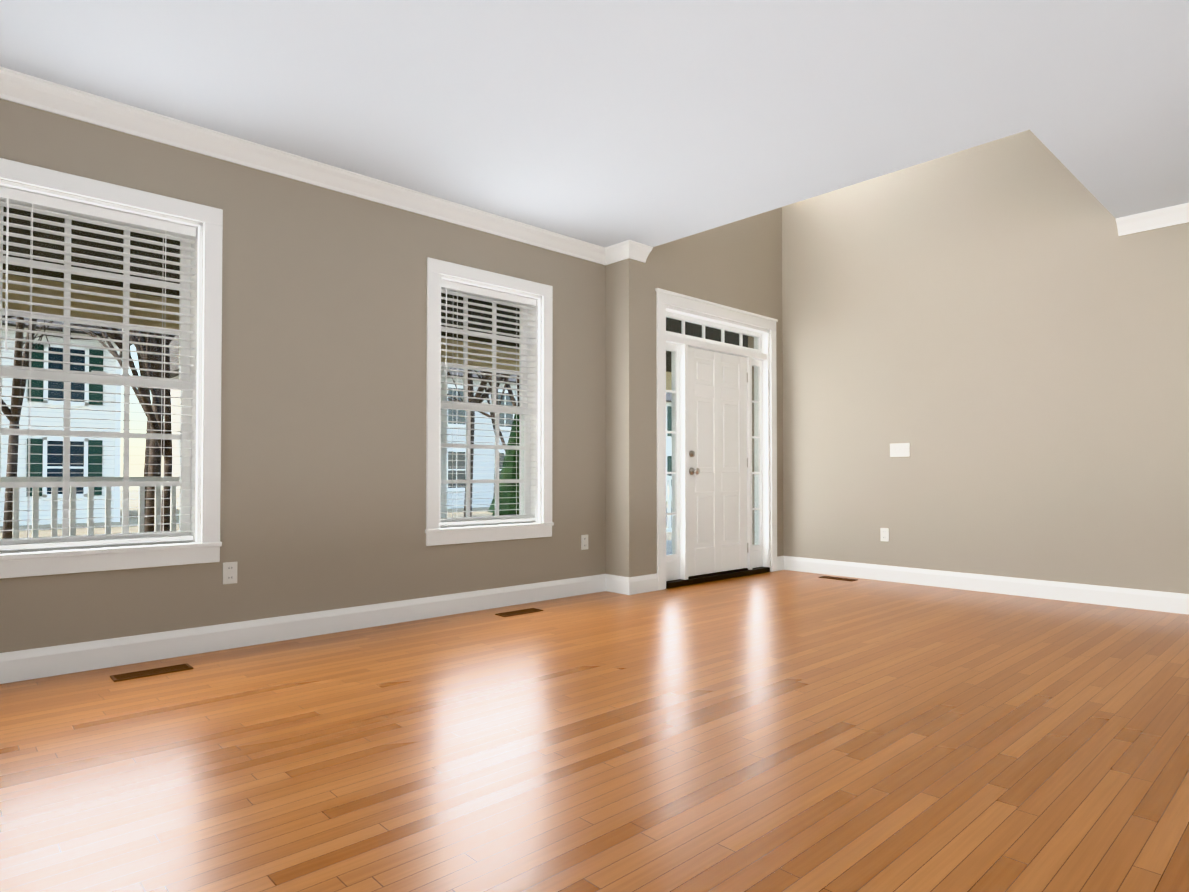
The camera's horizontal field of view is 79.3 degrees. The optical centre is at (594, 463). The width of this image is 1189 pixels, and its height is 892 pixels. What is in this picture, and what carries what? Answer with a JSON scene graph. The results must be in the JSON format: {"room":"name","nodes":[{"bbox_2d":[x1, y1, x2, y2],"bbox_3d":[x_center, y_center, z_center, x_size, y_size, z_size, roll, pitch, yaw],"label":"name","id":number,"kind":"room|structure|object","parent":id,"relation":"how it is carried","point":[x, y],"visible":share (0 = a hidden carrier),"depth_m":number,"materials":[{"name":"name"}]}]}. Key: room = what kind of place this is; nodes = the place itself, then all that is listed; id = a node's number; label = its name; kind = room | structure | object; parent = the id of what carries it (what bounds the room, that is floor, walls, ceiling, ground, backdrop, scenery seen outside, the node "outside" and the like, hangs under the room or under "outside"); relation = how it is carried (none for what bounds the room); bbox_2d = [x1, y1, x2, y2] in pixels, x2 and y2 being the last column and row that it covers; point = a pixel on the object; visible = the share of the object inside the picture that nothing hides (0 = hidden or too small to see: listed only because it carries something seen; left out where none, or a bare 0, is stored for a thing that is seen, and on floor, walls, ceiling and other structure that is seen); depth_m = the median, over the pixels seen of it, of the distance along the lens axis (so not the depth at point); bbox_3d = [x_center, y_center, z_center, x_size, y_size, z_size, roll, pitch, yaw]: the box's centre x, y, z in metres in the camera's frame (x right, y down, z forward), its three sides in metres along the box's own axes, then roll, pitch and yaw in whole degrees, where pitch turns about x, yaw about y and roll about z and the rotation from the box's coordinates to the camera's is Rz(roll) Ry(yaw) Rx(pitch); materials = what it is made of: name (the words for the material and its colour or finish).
{"room":"empty living room","nodes":[
{"label":"empty living room","id":0,"kind":"room"},
{"bbox_2d":[0,99,605,652],"bbox_3d":[-3.242,-0.541,2.874,8.880,3.040,0.250,1,-1,-43],"label":"wall","id":1,"kind":"structure","parent":0,"point":[324,359],"depth_m":4.22,"materials":[{"name":"beige paint"}]},
{"bbox_2d":[0,158,222,578],"bbox_3d":[-2.481,-0.425,3.583,1.069,1.890,0.310,1,-1,-43],"label":"window","id":2,"kind":"structure","parent":1,"relation":"in","point":[66,484],"depth_m":3.67,"materials":[{"name":"white"}]},
{"bbox_2d":[0,186,195,549],"bbox_3d":[-2.435,-0.430,3.534,0.825,1.654,0.068,1,-1,-43],"label":"window blind","id":3,"kind":"object","parent":2,"relation":"attached to","point":[33,201],"visible":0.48,"depth_m":3.51,"materials":[{"name":"white plastic"}]},
{"bbox_2d":[223,562,236,583],"bbox_3d":[-1.966,0.590,3.871,0.072,0.116,0.009,1,-1,-43],"label":"electrical outlet","id":4,"kind":"object","parent":1,"relation":"attached to","point":[229,572],"visible":1,"depth_m":3.87,"materials":[{"name":"white plastic"}]},
{"bbox_2d":[0,574,611,683],"bbox_3d":[-3.060,0.912,2.840,8.630,0.135,0.016,1,-1,-43],"label":"baseboard","id":5,"kind":"structure","parent":1,"relation":"attached to","point":[22,665],"depth_m":3.97,"materials":[{"name":"white wood"}]},
{"bbox_2d":[0,66,619,264],"bbox_3d":[-3.025,-1.709,2.842,8.630,0.105,0.120,1,-1,-43],"label":"crown molding","id":6,"kind":"structure","parent":1,"relation":"attached to","point":[38,93],"depth_m":3.98,"materials":[{"name":"white wood"}]},
{"bbox_2d":[425,257,553,545],"bbox_3d":[-0.801,-0.401,5.149,1.069,1.890,0.310,1,-1,-43],"label":"window","id":7,"kind":"structure","parent":1,"relation":"in","point":[468,446],"depth_m":5.19,"materials":[{"name":"white"}]},
{"bbox_2d":[440,280,536,525],"bbox_3d":[-0.755,-0.406,5.101,0.825,1.654,0.068,1,-1,-43],"label":"window blind","id":8,"kind":"object","parent":7,"relation":"attached to","point":[468,290],"visible":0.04,"depth_m":5.09,"materials":[{"name":"white plastic"}]},
{"bbox_2d":[581,535,587,549],"bbox_3d":[-0.075,0.616,5.634,0.072,0.116,0.009,1,-1,-43],"label":"electrical outlet","id":9,"kind":"object","parent":1,"relation":"attached to","point":[584,542],"visible":1,"depth_m":5.63,"materials":[{"name":"white plastic"}]},
{"bbox_2d":[0,570,1188,891],"bbox_3d":[0.664,1.003,0.443,11.310,0.120,9.140,1,-1,-43],"label":"floor","id":10,"kind":"structure","parent":0,"point":[784,730],"depth_m":2.41,"materials":[{"name":"brown wood"}]},
{"bbox_2d":[110,663,192,681],"bbox_3d":[-2.088,0.984,3.388,0.320,0.006,0.110,1,-1,-43],"label":"floor vent","id":11,"kind":"object","parent":10,"relation":"in","point":[148,672],"visible":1,"depth_m":3.38,"materials":[{"name":"brown metal"}]},
{"bbox_2d":[495,608,542,616],"bbox_3d":[-0.508,1.007,4.861,0.320,0.006,0.110,1,-1,-43],"label":"floor vent","id":12,"kind":"object","parent":10,"relation":"in","point":[518,612],"visible":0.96,"depth_m":4.85,"materials":[{"name":"brown metal"}]},
{"bbox_2d":[666,567,769,588],"bbox_3d":[1.081,1.005,6.455,1.483,0.058,0.186,1,-1,-43],"label":"threshold","id":13,"kind":"object","parent":10,"relation":"on","point":[709,577],"visible":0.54,"depth_m":6.34,"materials":[{"name":"brown metal"}]},
{"bbox_2d":[818,576,857,580],"bbox_3d":[2.186,1.030,6.443,0.110,0.006,0.320,1,-1,-43],"label":"floor vent","id":14,"kind":"object","parent":10,"relation":"in","point":[837,578],"visible":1,"depth_m":6.44,"materials":[{"name":"brown metal"}]},
{"bbox_2d":[0,0,1188,246],"bbox_3d":[0.671,-1.947,0.481,10.810,0.300,8.620,1,-1,-43],"label":"ceiling","id":15,"kind":"structure","parent":0,"point":[612,122],"depth_m":3.35,"materials":[{"name":"white paint"}]},
{"bbox_2d":[606,207,782,576],"bbox_3d":[0.984,-1.689,6.652,2.430,5.450,0.515,1,-1,-43],"label":"wall","id":16,"kind":"structure","parent":0,"point":[737,264],"depth_m":5.79,"materials":[{"name":"beige paint"}]},
{"bbox_2d":[624,573,657,594],"bbox_3d":[0.387,0.955,5.692,0.334,0.135,0.016,1,-1,-43],"label":"baseboard","id":17,"kind":"structure","parent":16,"relation":"attached to","point":[644,583],"depth_m":5.67,"materials":[{"name":"white wood"}]},
{"bbox_2d":[666,318,758,553],"bbox_3d":[1.076,-0.231,6.480,1.412,2.018,0.004,1,-1,-43],"label":"window glass","id":18,"kind":"structure","parent":16,"relation":"in","point":[673,410],"depth_m":6.46,"materials":[{"name":"clear glass"}]},
{"bbox_2d":[655,288,777,589],"bbox_3d":[1.089,-0.192,6.465,1.748,2.452,0.188,1,-1,-43],"label":"door frame","id":19,"kind":"structure","parent":16,"relation":"attached to","point":[762,551],"depth_m":6.33,"materials":[{"name":"white wood"}]},
{"bbox_2d":[688,347,747,576],"bbox_3d":[1.125,-0.015,6.429,0.896,1.973,0.123,1,-1,-43],"label":"door","id":20,"kind":"structure","parent":16,"relation":"in","point":[717,462],"depth_m":6.43,"materials":[{"name":"white paint"}]},
{"bbox_2d":[782,130,1188,593],"bbox_3d":[4.806,-1.726,4.152,0.250,5.450,8.855,1,-1,-43],"label":"wall","id":21,"kind":"structure","parent":0,"point":[995,334],"depth_m":5.73,"materials":[{"name":"beige paint"}]},
{"bbox_2d":[880,528,888,541],"bbox_3d":[2.561,0.627,6.334,0.009,0.116,0.072,1,-1,-43],"label":"electrical outlet","id":22,"kind":"object","parent":21,"relation":"attached to","point":[884,532],"visible":1,"depth_m":6.33,"materials":[{"name":"white plastic"}]},
{"bbox_2d":[890,443,909,456],"bbox_3d":[2.654,-0.120,6.241,0.016,0.116,0.170,1,-1,-43],"label":"switch plate","id":23,"kind":"object","parent":21,"relation":"attached to","point":[899,449],"visible":1,"depth_m":6.24,"materials":[{"name":"white plastic"}]},
{"bbox_2d":[780,556,1188,614],"bbox_3d":[4.700,0.929,4.013,0.040,0.135,8.355,1,-1,-43],"label":"baseboard","id":24,"kind":"structure","parent":21,"relation":"attached to","point":[1161,601],"depth_m":5.62,"materials":[{"name":"white wood"}]},
{"bbox_2d":[1116,203,1188,235],"bbox_3d":[5.617,-1.706,3.032,0.092,0.105,5.610,1,-1,-43],"label":"crown molding","id":25,"kind":"structure","parent":21,"relation":"attached to","point":[1178,214],"depth_m":4.93,"materials":[{"name":"white wood"}]},
{"label":"outside","id":26,"kind":"structure","parent":0,"visible":0},
{"bbox_2d":[0,490,671,540],"bbox_3d":[-21.410,2.155,37.582,140.000,0.200,75.310,1,-1,-43],"label":"ground","id":27,"kind":"structure","parent":26,"point":[134,520],"depth_m":21.37,"materials":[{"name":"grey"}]},
{"bbox_2d":[2,317,36,538],"bbox_3d":[-7.984,-2.370,9.584,6.554,8.107,5.085,1,-1,-43],"label":"tree","id":28,"kind":"object","parent":27,"relation":"on","point":[13,438],"depth_m":10.63,"materials":[{"name":"brown plant"}]},
{"bbox_2d":[2,316,122,350],"bbox_3d":[-14.681,-3.918,16.865,8.307,11.424,10.493,1,-1,-43],"label":"tree","id":29,"kind":"object","parent":27,"relation":"on","point":[41,336],"depth_m":20.73,"materials":[{"name":"brown plant"}]},
{"bbox_2d":[0,315,132,525],"bbox_3d":[-23.155,-2.694,21.197,15.000,9.000,10.000,1,-1,-43],"label":"house","id":30,"kind":"structure","parent":27,"relation":"on","point":[105,466],"depth_m":21.64,"materials":[{"name":"white"}]},
{"bbox_2d":[24,323,151,527],"bbox_3d":[-13.015,-3.596,19.880,5.778,10.872,9.653,1,-1,-43],"label":"tree","id":31,"kind":"object","parent":27,"relation":"on","point":[142,373],"depth_m":20.08,"materials":[{"name":"brown plant"}]},
{"bbox_2d":[102,327,175,530],"bbox_3d":[-5.011,-1.218,7.856,4.431,5.750,4.672,1,-1,-43],"label":"tree","id":32,"kind":"object","parent":27,"relation":"on","point":[167,451],"depth_m":7.81,"materials":[{"name":"brown plant"}]},
{"bbox_2d":[134,330,163,531],"bbox_3d":[-6.611,-3.034,7.289,7.088,9.366,6.455,1,-1,-43],"label":"tree","id":33,"kind":"object","parent":27,"relation":"on","point":[156,453],"depth_m":9.10,"materials":[{"name":"brown plant"}]},
{"bbox_2d":[169,335,517,508],"bbox_3d":[-11.234,-2.410,33.337,14.000,8.800,10.500,1,-1,-43],"label":"house","id":34,"kind":"structure","parent":27,"relation":"on","point":[478,463],"depth_m":31.86,"materials":[{"name":"grey"}]},
{"bbox_2d":[447,371,509,452],"bbox_3d":[-1.276,-0.961,12.161,3.060,5.364,4.931,1,-1,-43],"label":"tree","id":35,"kind":"object","parent":27,"relation":"on","point":[493,416],"depth_m":12.40,"materials":[{"name":"brown plant"}]},
{"bbox_2d":[464,370,506,516],"bbox_3d":[-0.953,-3.045,15.310,8.692,9.630,7.340,1,-1,-43],"label":"tree","id":36,"kind":"object","parent":27,"relation":"on","point":[480,389],"depth_m":14.46,"materials":[{"name":"brown plant"}]},
{"bbox_2d":[474,370,501,496],"bbox_3d":[-4.602,-2.960,27.226,7.657,9.822,7.610,1,-1,-43],"label":"tree","id":37,"kind":"object","parent":27,"relation":"on","point":[488,401],"depth_m":27.41,"materials":[{"name":"brown plant"}]},
{"bbox_2d":[488,414,518,515],"bbox_3d":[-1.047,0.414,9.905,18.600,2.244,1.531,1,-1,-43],"label":"evergreen shrub","id":38,"kind":"object","parent":27,"relation":"on","point":[503,500],"depth_m":9.56,"materials":[{"name":"green plant"}]},
{"bbox_2d":[504,375,518,405],"bbox_3d":[-1.576,-2.667,15.879,7.687,8.891,4.489,1,-1,-43],"label":"tree","id":39,"kind":"object","parent":27,"relation":"on","point":[512,398],"depth_m":14.77,"materials":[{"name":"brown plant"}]},
{"bbox_2d":[666,392,671,500],"bbox_3d":[1.710,-2.243,44.381,14.000,8.800,10.000,1,-1,-43],"label":"house","id":40,"kind":"structure","parent":27,"relation":"on","point":[669,426],"depth_m":40.49,"materials":[{"name":"white"}]},
{"bbox_2d":[666,540,671,554],"bbox_3d":[-2.050,1.321,5.907,12.100,0.510,2.600,1,-1,-43],"label":"porch deck","id":41,"kind":"object","parent":27,"relation":"on","point":[668,549],"depth_m":9.61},
{"bbox_2d":[1,366,671,537],"bbox_3d":[-2.861,-0.021,6.798,11.900,2.200,0.200,1,-1,-43],"label":"posts","id":42,"kind":"object","parent":41,"relation":"on","point":[90,522],"depth_m":5.78,"materials":[{"name":"white wood"}]},
{"bbox_2d":[2,274,670,389],"bbox_3d":[-2.861,-1.251,6.817,12.100,0.260,0.180,1,-1,-43],"label":"beam","id":43,"kind":"structure","parent":42,"relation":"on","point":[47,310],"depth_m":5.76,"materials":[{"name":"beige"}]},
{"bbox_2d":[666,508,671,525],"bbox_3d":[-4.465,1.770,19.416,140.000,0.020,7.000,1,-1,-43],"label":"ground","id":44,"kind":"structure","parent":27,"relation":"on","point":[667,517],"depth_m":24.52,"materials":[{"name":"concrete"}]},
{"bbox_3d":[-2.152,-1.992,6.067,12.600,0.800,2.900,1,-1,-43],"label":"porch roof","id":45,"kind":"structure","parent":0,"visible":0},
{"bbox_2d":[3,207,747,371],"bbox_3d":[-2.135,-1.493,6.042,12.500,0.200,2.850,1,-1,-43],"label":"ceiling","id":46,"kind":"structure","parent":45,"relation":"attached to","point":[709,332],"depth_m":5.12,"materials":[{"name":"grey"}]}
]}

